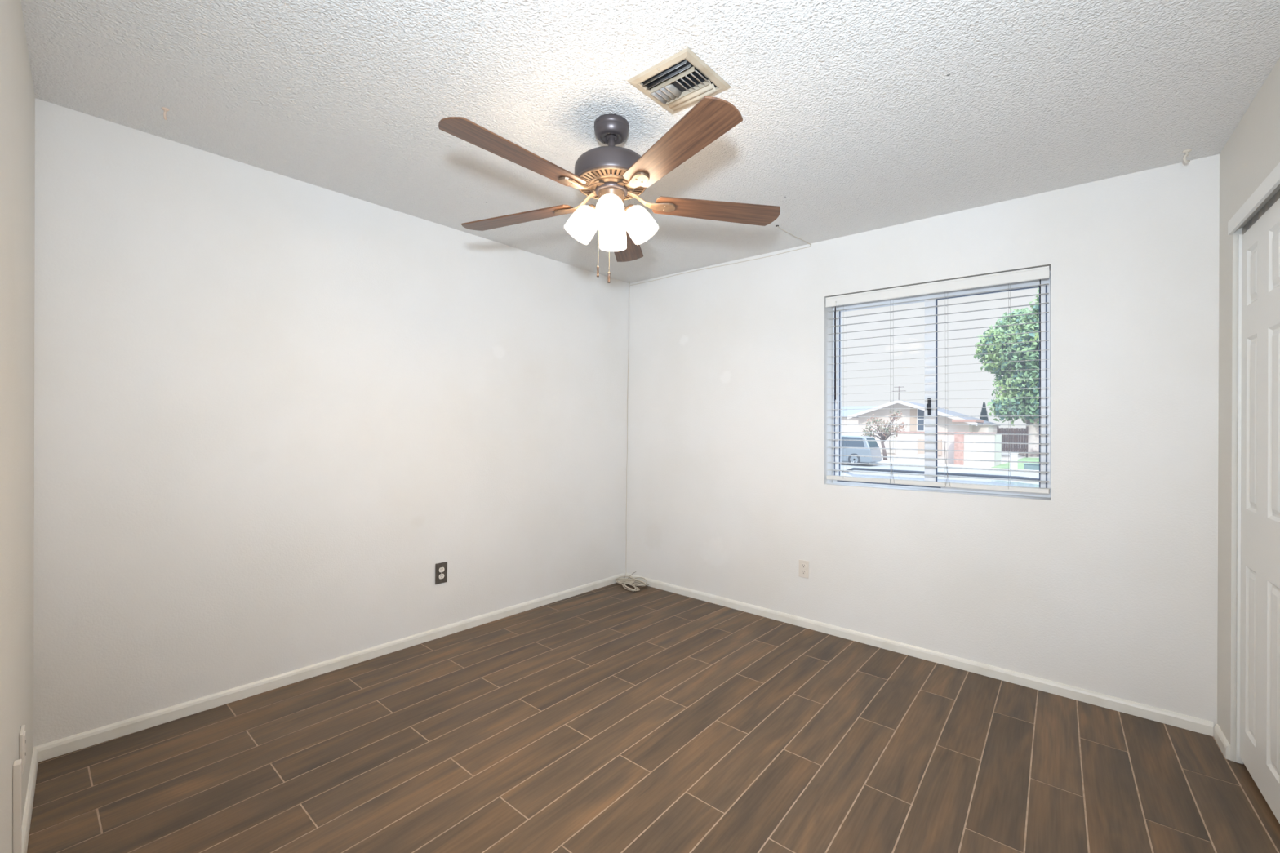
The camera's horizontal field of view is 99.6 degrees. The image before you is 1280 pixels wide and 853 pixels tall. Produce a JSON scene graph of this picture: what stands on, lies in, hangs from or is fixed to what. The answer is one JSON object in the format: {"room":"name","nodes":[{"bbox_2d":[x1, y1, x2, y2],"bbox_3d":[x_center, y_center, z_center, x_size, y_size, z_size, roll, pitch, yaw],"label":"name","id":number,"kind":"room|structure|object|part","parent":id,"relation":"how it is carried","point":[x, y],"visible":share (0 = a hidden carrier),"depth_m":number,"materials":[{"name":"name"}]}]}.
{"room":"empty bedroom","nodes":[
{"label":"empty bedroom","id":0,"kind":"room"},
{"bbox_2d":[0,0,35,852],"bbox_3d":[-1.008,0.032,0.731,3.733,2.440,0.127,1,0,44],"label":"wall","id":1,"kind":"structure","parent":0,"point":[17,97],"depth_m":1.44,"materials":[{"name":"beige paint"}]},
{"bbox_2d":[13,759,22,852],"bbox_3d":[-1.611,1.026,1.400,0.032,0.315,0.018,1,0,41],"label":"cover","id":2,"kind":"object","parent":1,"relation":"attached to","point":[17,765],"visible":1,"depth_m":1.39,"materials":[{"name":"white plastic"}]},
{"bbox_2d":[18,724,26,774],"bbox_3d":[-1.770,0.926,1.552,0.072,0.114,0.011,1,0,44],"label":"wall outlet","id":3,"kind":"object","parent":1,"relation":"attached to","point":[22,740],"visible":0.84,"depth_m":1.53,"materials":[{"name":"white plastic"}]},
{"bbox_2d":[23,731,26,767],"bbox_3d":[-1.766,0.926,1.553,0.035,0.090,0.006,1,0,41],"label":"socket","id":4,"kind":"object","parent":3,"relation":"attached to","point":[24,740],"depth_m":1.55,"materials":[{"name":"grey plastic"}]},
{"bbox_2d":[21,747,38,852],"bbox_3d":[-1.326,1.218,1.122,2.492,0.057,0.013,1,0,44],"label":"baseboard","id":5,"kind":"structure","parent":1,"relation":"attached to","point":[27,816],"depth_m":1.72,"materials":[{"name":"paint"}]},
{"bbox_2d":[33,97,629,746],"bbox_3d":[-1.247,0.027,3.209,0.151,2.440,3.485,1,0,41],"label":"wall","id":6,"kind":"structure","parent":0,"point":[268,406],"depth_m":2.57,"materials":[{"name":"paint"}]},
{"bbox_2d":[33,573,625,762],"bbox_3d":[-1.172,1.218,3.214,0.013,0.057,3.235,1,0,40],"label":"baseboard","id":7,"kind":"structure","parent":6,"relation":"attached to","point":[71,744],"depth_m":2.56,"materials":[{"name":"paint"}]},
{"bbox_2d":[435,561,447,584],"bbox_3d":[-1.177,0.869,3.208,0.008,0.122,0.076,1,0,41],"label":"wall outlet","id":8,"kind":"object","parent":6,"relation":"attached to","point":[441,569],"visible":1,"depth_m":3.21,"materials":[{"name":"grey metal"}]},
{"bbox_2d":[439,573,444,578],"bbox_3d":[-1.176,0.888,3.207,0.004,0.028,0.034,1,0,41],"label":"receptacle","id":9,"kind":"object","parent":8,"relation":"attached to","point":[441,575],"depth_m":3.21,"materials":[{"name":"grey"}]},
{"bbox_2d":[439,567,444,572],"bbox_3d":[-1.175,0.850,3.207,0.004,0.028,0.034,1,0,41],"label":"receptacle","id":10,"kind":"object","parent":8,"relation":"attached to","point":[441,569],"depth_m":3.21,"materials":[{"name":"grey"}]},
{"bbox_2d":[20,0,1279,283],"bbox_3d":[-0.005,-1.250,1.347,4.800,0.150,5.010,1,0,41],"label":"ceiling","id":11,"kind":"structure","parent":0,"point":[859,116],"depth_m":1.90,"materials":[{"name":"white paint"}]},
{"bbox_2d":[161,106,168,119],"bbox_3d":[-1.792,-1.179,2.042,0.022,0.040,0.023,1,0,8],"label":"ceiling hook","id":12,"kind":"object","parent":11,"relation":"attached to","point":[164,108],"visible":1,"depth_m":2.04,"materials":[{"name":"beige"}]},
{"bbox_3d":[-1.791,-1.177,2.041,0.008,0.036,0.024,1,0,-35],"label":"hook arm","id":13,"kind":"part","parent":12,"relation":"part of","materials":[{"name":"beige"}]},
{"bbox_2d":[438,95,780,283],"bbox_3d":[-0.055,-0.859,2.107,1.288,0.635,1.342,1,0,-13],"label":"ceiling fan","id":14,"kind":"object","parent":11,"relation":"hanging from","point":[611,175],"visible":1,"depth_m":2.00,"materials":[{"name":"brown wood"}]},
{"bbox_3d":[-0.397,-0.884,1.766,0.139,0.006,0.529,11,6,41],"label":"blade","id":15,"kind":"part","parent":14,"relation":"part of","materials":[{"name":"brown wood"}]},
{"bbox_3d":[-0.512,-0.871,2.266,0.529,0.006,0.139,-1,8,23],"label":"blade","id":16,"kind":"part","parent":14,"relation":"part of","materials":[{"name":"brown wood"}]},
{"bbox_3d":[-0.223,-0.780,2.092,0.138,0.142,0.111,1,0,-1],"label":"lamp shade","id":17,"kind":"part","parent":14,"relation":"part of","materials":[{"name":"white glass"}]},
{"bbox_3d":[-0.115,-0.713,2.045,0.003,0.262,0.002,1,0,41],"label":"pull chain","id":18,"kind":"part","parent":14,"relation":"part of","materials":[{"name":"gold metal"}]},
{"bbox_3d":[-0.110,-0.799,1.990,0.057,0.076,0.060,1,0,41],"label":"bulb","id":19,"kind":"part","parent":14,"relation":"part of","materials":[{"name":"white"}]},
{"bbox_3d":[-0.110,-0.782,1.980,0.111,0.142,0.140,1,0,-1],"label":"lamp shade","id":20,"kind":"part","parent":14,"relation":"part of","materials":[{"name":"white glass"}]},
{"bbox_2d":[578,166,646,199],"bbox_3d":[-0.110,-0.930,2.096,0.273,0.027,0.273,1,0,41],"label":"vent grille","id":21,"kind":"object","parent":14,"relation":"attached to","point":[604,177],"depth_m":2.03,"materials":[{"name":"brown metal"}]},
{"bbox_3d":[-0.110,-0.777,2.205,0.111,0.142,0.138,1,0,1],"label":"lamp shade","id":22,"kind":"part","parent":14,"relation":"part of","materials":[{"name":"white glass"}]},
{"bbox_3d":[-0.071,-0.864,2.529,0.139,0.006,0.529,-10,-2,5],"label":"blade","id":23,"kind":"part","parent":14,"relation":"part of","materials":[{"name":"brown wood"}]},
{"bbox_3d":[0.002,-0.779,2.092,0.140,0.143,0.111,1,0,2],"label":"lamp shade","id":24,"kind":"part","parent":14,"relation":"part of","materials":[{"name":"white glass"}]},
{"bbox_3d":[0.114,-0.885,1.720,0.139,0.006,0.529,12,-7,-30],"label":"blade","id":25,"kind":"part","parent":14,"relation":"part of","materials":[{"name":"brown wood"}]},
{"bbox_3d":[0.315,-0.873,2.192,0.529,0.006,0.139,0,-11,-13],"label":"blade","id":26,"kind":"part","parent":14,"relation":"part of","materials":[{"name":"brown wood"}]},
{"bbox_2d":[626,46,731,114],"bbox_3d":[0.135,-1.163,1.851,0.253,0.021,0.253,1,0,41],"label":"ceiling vent","id":27,"kind":"object","parent":11,"relation":"in","point":[679,82],"visible":0.98,"depth_m":1.83,"materials":[{"name":"beige metal"}]},
{"bbox_2d":[1182,148,1191,163],"bbox_3d":[2.270,-1.120,2.247,0.028,0.050,0.028,1,0,30],"label":"ceiling hook","id":28,"kind":"object","parent":11,"relation":"attached to","point":[1186,152],"visible":1,"depth_m":2.24,"materials":[{"name":"beige"}]},
{"bbox_3d":[2.268,-1.118,2.246,0.030,0.046,0.010,1,0,-13],"label":"hook arm","id":29,"kind":"part","parent":28,"relation":"part of","materials":[{"name":"beige metal"}]},
{"bbox_2d":[26,582,1279,852],"bbox_3d":[0.110,1.327,1.212,5.206,0.120,5.000,1,0,41],"label":"floor","id":30,"kind":"structure","parent":0,"point":[612,718],"depth_m":2.04,"materials":[{"name":"brown tile"}]},
{"bbox_2d":[625,154,1219,736],"bbox_3d":[1.275,0.061,3.399,3.470,2.440,0.210,1,0,41],"label":"wall","id":31,"kind":"structure","parent":0,"point":[1107,584],"depth_m":2.80,"materials":[{"name":"paint"}]},
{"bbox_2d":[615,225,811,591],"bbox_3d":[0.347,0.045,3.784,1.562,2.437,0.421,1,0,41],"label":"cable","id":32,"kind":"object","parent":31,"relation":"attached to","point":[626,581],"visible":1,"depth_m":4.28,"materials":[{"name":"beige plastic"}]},
{"bbox_2d":[799,559,808,578],"bbox_3d":[1.043,0.907,3.447,0.066,0.110,0.008,1,0,41],"label":"wall outlet","id":33,"kind":"object","parent":31,"relation":"attached to","point":[803,565],"visible":1,"depth_m":3.44,"materials":[{"name":"beige plastic"}]},
{"bbox_2d":[800,569,806,574],"bbox_3d":[1.042,0.927,3.446,0.034,0.028,0.004,1,0,41],"label":"receptacle","id":34,"kind":"object","parent":33,"relation":"attached to","point":[802,571],"depth_m":3.44,"materials":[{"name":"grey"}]},
{"bbox_2d":[800,563,806,568],"bbox_3d":[1.042,0.888,3.446,0.034,0.028,0.004,1,0,41],"label":"receptacle","id":35,"kind":"object","parent":33,"relation":"attached to","point":[802,565],"depth_m":3.44,"materials":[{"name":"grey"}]},
{"bbox_2d":[625,573,1213,736],"bbox_3d":[1.137,1.249,3.359,3.340,0.057,0.012,1,0,41],"label":"baseboard","id":36,"kind":"structure","parent":31,"relation":"attached to","point":[1147,712],"depth_m":2.84,"materials":[{"name":"paint"}]},
{"bbox_2d":[832,271,1051,497],"bbox_3d":[1.679,-0.219,3.124,1.141,1.174,0.090,1,0,41],"label":"window","id":37,"kind":"structure","parent":31,"relation":"in","point":[931,406],"depth_m":3.10,"materials":[{"name":"silver metal"}]},
{"bbox_2d":[825,266,1049,493],"bbox_3d":[1.592,-0.231,3.026,1.126,1.134,0.076,1,0,41],"label":"window blind","id":38,"kind":"object","parent":37,"relation":"attached to","point":[1040,273],"visible":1,"depth_m":2.97,"materials":[{"name":"white plastic"}]},
{"bbox_3d":[1.260,-0.215,3.326,0.014,1.066,0.058,1,0,41],"label":"ladder cord","id":39,"kind":"part","parent":38,"relation":"part of","materials":[{"name":"white fabric"}]},
{"bbox_3d":[1.464,-0.213,3.149,0.014,1.062,0.058,1,0,41],"label":"ladder cord","id":40,"kind":"part","parent":38,"relation":"part of","materials":[{"name":"white fabric"}]},
{"bbox_3d":[1.451,0.204,3.115,0.032,0.251,0.002,1,0,41],"label":"pull cord","id":41,"kind":"part","parent":38,"relation":"part of","materials":[{"name":"grey plastic"}]},
{"bbox_3d":[1.596,0.318,3.028,1.111,0.035,0.050,1,0,41],"label":"rail","id":42,"kind":"part","parent":38,"relation":"part of","materials":[{"name":"white plastic"}]},
{"bbox_3d":[1.603,-0.769,3.038,1.110,0.050,0.052,1,0,41],"label":"head rail","id":43,"kind":"part","parent":38,"relation":"part of","materials":[{"name":"white plastic"}]},
{"bbox_3d":[1.664,0.205,2.930,0.032,0.250,0.002,1,0,41],"label":"pull cord","id":44,"kind":"part","parent":38,"relation":"part of","materials":[{"name":"grey plastic"}]},
{"bbox_3d":[1.894,-0.208,2.775,0.014,1.053,0.058,1,0,41],"label":"ladder cord","id":45,"kind":"part","parent":38,"relation":"part of","materials":[{"name":"white fabric"}]},
{"bbox_2d":[841,467,1039,488],"bbox_3d":[3.710,1.353,5.436,5.286,1.619,1.930,1,0,41],"label":"road","id":46,"kind":"structure","parent":0,"point":[984,482],"depth_m":6.25,"materials":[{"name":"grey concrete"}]},
{"bbox_3d":[3.632,0.608,6.443,2.464,0.134,0.042,1,0,41],"label":"roof rail","id":47,"kind":"part","parent":46,"relation":"part of","materials":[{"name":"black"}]},
{"bbox_2d":[1217,57,1279,764],"bbox_3d":[1.407,0.064,0.834,0.117,2.440,3.610,1,0,37],"label":"wall","id":48,"kind":"structure","parent":0,"point":[1251,153],"depth_m":2.11,"materials":[{"name":"beige paint"}]},
{"bbox_2d":[1213,724,1230,759],"bbox_3d":[2.341,1.266,2.178,0.012,0.057,0.191,1,0,37],"label":"baseboard","id":49,"kind":"structure","parent":48,"relation":"attached to","point":[1222,742],"depth_m":2.16,"materials":[{"name":"paint"}]},
{"bbox_2d":[1227,162,1279,235],"bbox_3d":[1.832,-0.779,1.487,0.012,0.052,1.563,1,0,37],"label":"trim","id":50,"kind":"structure","parent":48,"relation":"attached to","point":[1272,181],"depth_m":1.84,"materials":[{"name":"white paint"}]},
{"bbox_2d":[1235,189,1279,823],"bbox_3d":[2.090,0.262,1.769,0.055,2.054,0.771,1,0,37],"label":"door","id":51,"kind":"structure","parent":48,"relation":"in","point":[1258,490],"depth_m":1.89,"materials":[{"name":"white paint"}]},
{"bbox_3d":[2.225,0.829,1.967,0.013,0.620,0.126,1,0,37],"label":"raised panel","id":52,"kind":"part","parent":51,"relation":"part of","materials":[{"name":"white paint"}]},
{"bbox_3d":[2.232,-0.011,1.970,0.013,0.640,0.126,1,0,37],"label":"raised panel","id":53,"kind":"part","parent":51,"relation":"part of","materials":[{"name":"white paint"}]},
{"bbox_3d":[2.237,-0.556,1.972,0.010,0.210,0.125,1,0,37],"label":"raised panel","id":54,"kind":"part","parent":51,"relation":"part of","materials":[{"name":"white paint"}]},
{"bbox_3d":[2.078,0.827,1.771,0.013,0.620,0.126,1,0,37],"label":"raised panel","id":55,"kind":"part","parent":51,"relation":"part of","materials":[{"name":"white paint"}]},
{"bbox_3d":[2.084,-0.013,1.774,0.013,0.640,0.126,1,0,37],"label":"raised panel","id":56,"kind":"part","parent":51,"relation":"part of","materials":[{"name":"white paint"}]},
{"bbox_3d":[2.089,-0.558,1.776,0.010,0.210,0.125,1,0,37],"label":"raised panel","id":57,"kind":"part","parent":51,"relation":"part of","materials":[{"name":"white paint"}]},
{"label":"outside","id":58,"kind":"structure","parent":0,"visible":0},
{"bbox_2d":[880,453,1039,467],"bbox_3d":[28.433,2.663,52.634,120.000,0.400,109.780,1,0,41],"label":"ground","id":59,"kind":"structure","parent":58,"point":[1005,456],"depth_m":36.01,"materials":[{"name":"white concrete"}]},
{"bbox_2d":[841,405,878,435],"bbox_3d":[28.055,-0.051,67.412,10.800,5.000,9.000,1,0,41],"label":"house","id":60,"kind":"structure","parent":59,"relation":"on","point":[844,420],"depth_m":65.12,"materials":[{"name":"paint"}]},
{"bbox_2d":[861,409,908,460],"bbox_3d":[16.911,0.578,37.600,2.952,3.519,3.231,1,0,5],"label":"bare tree","id":61,"kind":"object","parent":59,"relation":"on","point":[883,437],"visible":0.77,"depth_m":37.22,"materials":[{"name":"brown plant"}]},
{"bbox_2d":[918,453,924,464],"bbox_3d":[16.690,1.979,31.770,0.560,0.680,0.560,1,0,41],"label":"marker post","id":62,"kind":"object","parent":59,"relation":"on","point":[921,461],"visible":0.39,"depth_m":31.65,"materials":[{"name":"white"}]},
{"bbox_2d":[847,386,999,454],"bbox_3d":[25.849,-0.469,48.477,10.280,5.800,11.500,1,0,41],"label":"house","id":63,"kind":"structure","parent":59,"relation":"on","point":[877,411],"depth_m":45.23,"materials":[{"name":"paint"}]},
{"bbox_3d":[20.773,1.289,46.533,2.200,1.950,0.100,1,0,41],"label":"garage door","id":64,"kind":"part","parent":63,"relation":"part of","materials":[{"name":"grey"}]},
{"bbox_2d":[845,462,1039,473],"bbox_3d":[12.504,2.221,34.274,120.000,0.180,0.400,1,0,41],"label":"kerb","id":65,"kind":"object","parent":59,"relation":"on","point":[883,463],"depth_m":29.99,"materials":[{"name":"grey concrete"}]},
{"bbox_2d":[896,431,1001,466],"bbox_3d":[19.745,1.348,35.051,5.900,2.020,2.750,1,0,41],"label":"wall","id":66,"kind":"structure","parent":59,"relation":"on","point":[900,437],"depth_m":33.41,"materials":[{"name":"paint"}]},
{"bbox_3d":[18.970,1.412,35.723,3.650,1.870,0.250,1,0,41],"label":"wall panel","id":67,"kind":"part","parent":66,"relation":"part of","materials":[{"name":"paint"}]},
{"bbox_3d":[21.346,1.430,33.693,1.600,1.900,2.700,1,0,41],"label":"wall panel","id":68,"kind":"part","parent":66,"relation":"part of","materials":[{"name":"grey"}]},
{"bbox_2d":[979,401,988,421],"bbox_3d":[34.309,0.031,54.066,1.515,5.019,1.509,1,0,-31],"label":"cypress tree","id":69,"kind":"object","parent":59,"relation":"on","point":[984,411],"visible":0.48,"depth_m":53.85,"materials":[{"name":"green plant"}]},
{"bbox_2d":[973,288,1039,457],"bbox_3d":[34.189,-4.603,44.868,11.015,14.504,7.152,1,0,26],"label":"street tree","id":70,"kind":"object","parent":59,"relation":"on","point":[1020,395],"visible":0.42,"depth_m":45.41,"materials":[{"name":"green plant"}]},
{"bbox_2d":[996,426,1028,457],"bbox_3d":[30.390,1.244,44.186,2.100,2.500,0.160,1,0,41],"label":"wooden gate","id":71,"kind":"object","parent":59,"relation":"on","point":[1005,438],"visible":0.72,"depth_m":44.07,"materials":[{"name":"brown wood"}]},
{"bbox_3d":[31.137,1.255,43.537,0.120,2.500,0.160,1,0,41],"label":"post","id":72,"kind":"part","parent":71,"relation":"part of","materials":[{"name":"brown wood"}]},
{"bbox_2d":[1008,453,1018,469],"bbox_3d":[20.545,1.912,29.749,0.390,0.920,0.360,1,0,41],"label":"marker post","id":73,"kind":"object","parent":59,"relation":"on","point":[1013,456],"visible":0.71,"depth_m":29.64,"materials":[{"name":"white"}]},
{"bbox_2d":[991,457,1039,469],"bbox_3d":[29.230,2.471,33.792,10.100,0.030,16.400,1,0,41],"label":"lawn","id":74,"kind":"structure","parent":59,"relation":"on","point":[1006,465],"depth_m":34.43,"materials":[{"name":"green plant"}]},
{"bbox_2d":[1022,462,1039,470],"bbox_3d":[20.622,2.164,28.355,0.860,0.420,0.580,1,0,41],"label":"utility box","id":75,"kind":"object","parent":59,"relation":"on","point":[1026,466],"visible":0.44,"depth_m":28.21,"materials":[{"name":"grey"}]},
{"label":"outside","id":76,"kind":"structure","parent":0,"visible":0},
{"bbox_2d":[841,463,1039,484],"bbox_3d":[5.294,2.169,25.967,120.000,0.022,21.600,1,0,41],"label":"road","id":77,"kind":"structure","parent":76,"point":[846,466],"depth_m":27.89,"materials":[{"name":"grey asphalt"}]},
{"bbox_2d":[841,435,881,466],"bbox_3d":[11.861,1.382,32.458,4.537,1.720,1.850,1,0,41],"label":"parked car","id":78,"kind":"object","parent":77,"relation":"on","point":[869,444],"visible":0.38,"depth_m":30.95,"materials":[{"name":"silver metal"}]}
]}

